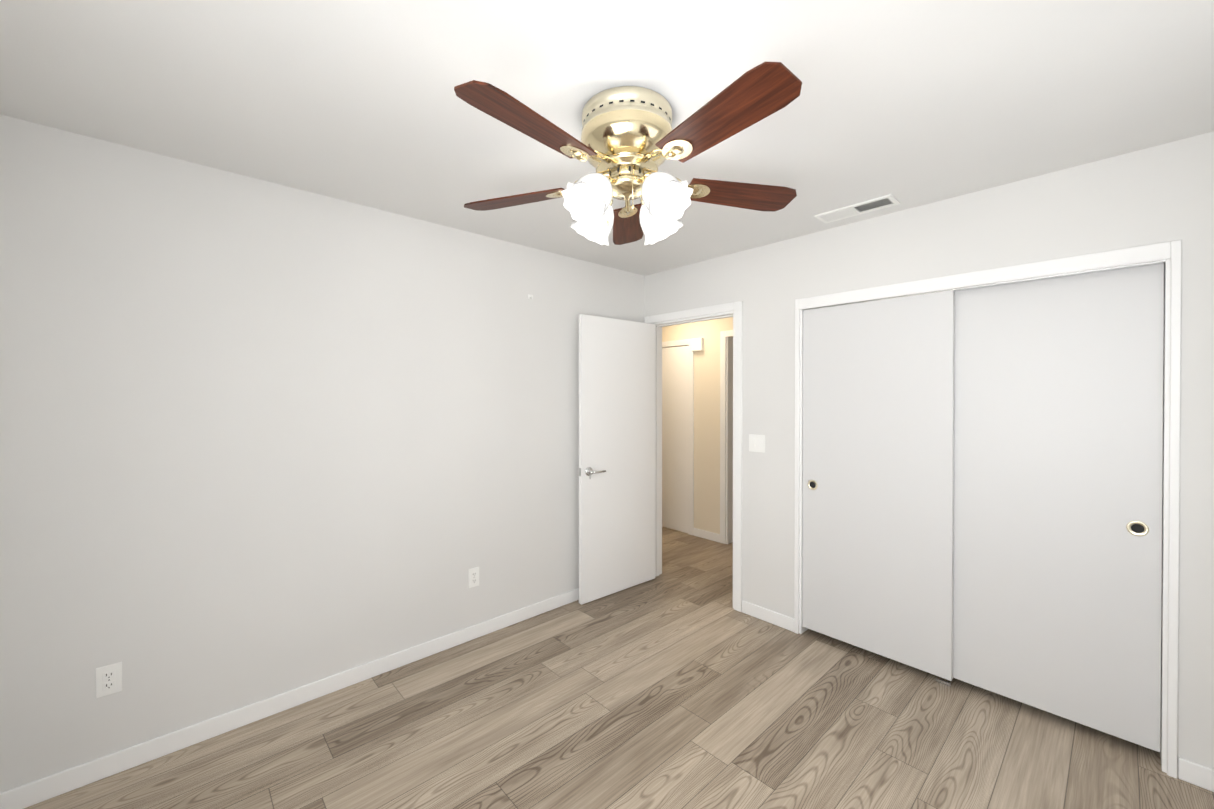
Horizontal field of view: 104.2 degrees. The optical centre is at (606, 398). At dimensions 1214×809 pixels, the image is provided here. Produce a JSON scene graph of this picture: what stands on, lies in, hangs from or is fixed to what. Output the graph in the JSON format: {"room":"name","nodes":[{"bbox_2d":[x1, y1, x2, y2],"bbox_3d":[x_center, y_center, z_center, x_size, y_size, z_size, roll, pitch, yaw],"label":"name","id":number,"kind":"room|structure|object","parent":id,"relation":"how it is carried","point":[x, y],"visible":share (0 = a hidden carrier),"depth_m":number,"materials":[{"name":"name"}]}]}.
{"room":"empty bedroom","nodes":[
{"label":"empty bedroom","id":0,"kind":"room"},
{"bbox_2d":[0,114,643,792],"bbox_3d":[-0.958,0.226,2.779,3.560,2.440,0.120,0,1,-43],"label":"wall","id":1,"kind":"structure","parent":0,"point":[260,440],"depth_m":2.10,"materials":[{"name":"paint"}]},
{"bbox_2d":[96,662,121,697],"bbox_3d":[-1.917,1.083,1.818,0.070,0.114,0.008,0,1,-43],"label":"electrical outlet","id":2,"kind":"object","parent":1,"relation":"attached to","point":[108,679],"visible":1,"depth_m":1.82,"materials":[{"name":"white plastic"}]},
{"bbox_2d":[0,588,578,808],"bbox_3d":[-0.914,1.406,2.738,3.320,0.082,0.012,0,1,-43],"label":"baseboard","id":3,"kind":"structure","parent":1,"relation":"attached to","point":[49,787],"depth_m":2.09,"materials":[{"name":"white wood"}]},
{"bbox_2d":[468,567,478,587],"bbox_3d":[-0.801,1.076,2.842,0.070,0.114,0.008,0,1,-43],"label":"electrical outlet","id":4,"kind":"object","parent":1,"relation":"attached to","point":[473,577],"visible":1,"depth_m":2.84,"materials":[{"name":"white plastic"}]},
{"bbox_2d":[0,0,1213,275],"bbox_3d":[0.147,-1.036,1.566,3.560,0.100,3.390,0,1,-43],"label":"ceiling","id":5,"kind":"structure","parent":0,"point":[906,104],"depth_m":1.50,"materials":[{"name":"paint"}]},
{"bbox_2d":[454,61,801,245],"bbox_3d":[0.065,-0.775,1.602,1.253,0.422,1.256,0,1,-43],"label":"ceiling fan","id":6,"kind":"object","parent":5,"relation":"attached to","point":[629,144],"visible":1,"depth_m":1.51,"materials":[{"name":"brown wood"}]},
{"bbox_2d":[814,194,899,222],"bbox_3d":[1.301,-0.987,2.469,0.150,0.009,0.370,0,1,-43],"label":"ceiling vent","id":7,"kind":"object","parent":5,"relation":"in","point":[878,203],"visible":1,"depth_m":2.46,"materials":[{"name":"white plastic"}]},
{"bbox_2d":[24,527,1213,808],"bbox_3d":[0.468,1.493,3.289,6.340,0.100,5.470,0,1,-43],"label":"floor","id":8,"kind":"structure","parent":0,"point":[678,683],"depth_m":2.03,"materials":[{"name":"brown wood"}]},
{"bbox_2d":[662,317,732,533],"bbox_3d":[0.928,0.212,5.013,0.120,2.440,3.140,0,1,-43],"label":"wall","id":9,"kind":"structure","parent":0,"point":[707,439],"depth_m":4.83,"materials":[{"name":"paint"}]},
{"bbox_2d":[662,330,732,543],"bbox_3d":[0.865,0.381,5.037,0.182,2.100,3.020,0,1,-43],"label":"door frame","id":10,"kind":"structure","parent":9,"relation":"attached to","point":[678,435],"depth_m":5.00,"materials":[{"name":"white wood"}]},
{"bbox_2d":[644,131,1213,776],"bbox_3d":[1.455,0.227,2.693,0.120,2.440,3.270,0,1,-43],"label":"wall","id":11,"kind":"structure","parent":0,"point":[1156,195],"depth_m":2.20,"materials":[{"name":"paint"}]},
{"bbox_2d":[644,301,742,611],"bbox_3d":[0.659,0.390,3.562,0.148,2.103,0.891,0,1,-43],"label":"door frame","id":12,"kind":"structure","parent":11,"relation":"attached to","point":[735,309],"depth_m":3.25,"materials":[{"name":"white wood"}]},
{"bbox_2d":[579,314,654,604],"bbox_3d":[0.096,0.422,3.534,0.746,2.022,0.153,0,0,-40],"label":"door","id":13,"kind":"structure","parent":12,"relation":"attached to","point":[616,455],"depth_m":3.48,"materials":[{"name":"white wood"}]},
{"bbox_2d":[749,434,764,452],"bbox_3d":[0.986,0.294,3.109,0.010,0.114,0.116,0,1,-43],"label":"switch plate","id":14,"kind":"object","parent":11,"relation":"attached to","point":[756,443],"visible":1,"depth_m":3.10,"materials":[{"name":"white plastic"}]},
{"bbox_2d":[742,600,793,631],"bbox_3d":[1.038,1.404,3.058,0.012,0.082,0.365,0,1,-43],"label":"baseboard","id":15,"kind":"structure","parent":11,"relation":"attached to","point":[771,616],"depth_m":3.04,"materials":[{"name":"white wood"}]},
{"bbox_2d":[802,290,954,680],"bbox_3d":[1.466,0.419,2.627,0.036,1.967,0.756,0,1,-43],"label":"slider","id":16,"kind":"object","parent":11,"relation":"attached to","point":[878,475],"visible":0.92,"depth_m":2.57,"materials":[{"name":"white wood"}]},
{"bbox_2d":[794,240,1181,778],"bbox_3d":[1.716,0.421,2.398,0.136,2.056,1.512,0,1,-43],"label":"trim","id":17,"kind":"structure","parent":11,"relation":"attached to","point":[1168,255],"depth_m":1.86,"materials":[{"name":"white wood"}]},
{"bbox_2d":[953,264,1163,751],"bbox_3d":[1.954,0.422,2.158,0.036,1.967,0.756,0,1,-43],"label":"slider","id":18,"kind":"object","parent":11,"relation":"attached to","point":[1058,487],"visible":0.81,"depth_m":2.08,"materials":[{"name":"white wood"}]},
{"bbox_2d":[1178,757,1213,791],"bbox_3d":[2.304,1.413,1.678,0.012,0.082,0.350,0,1,-43],"label":"baseboard","id":19,"kind":"structure","parent":11,"relation":"attached to","point":[1196,774],"depth_m":1.77,"materials":[{"name":"white wood"}]}
]}

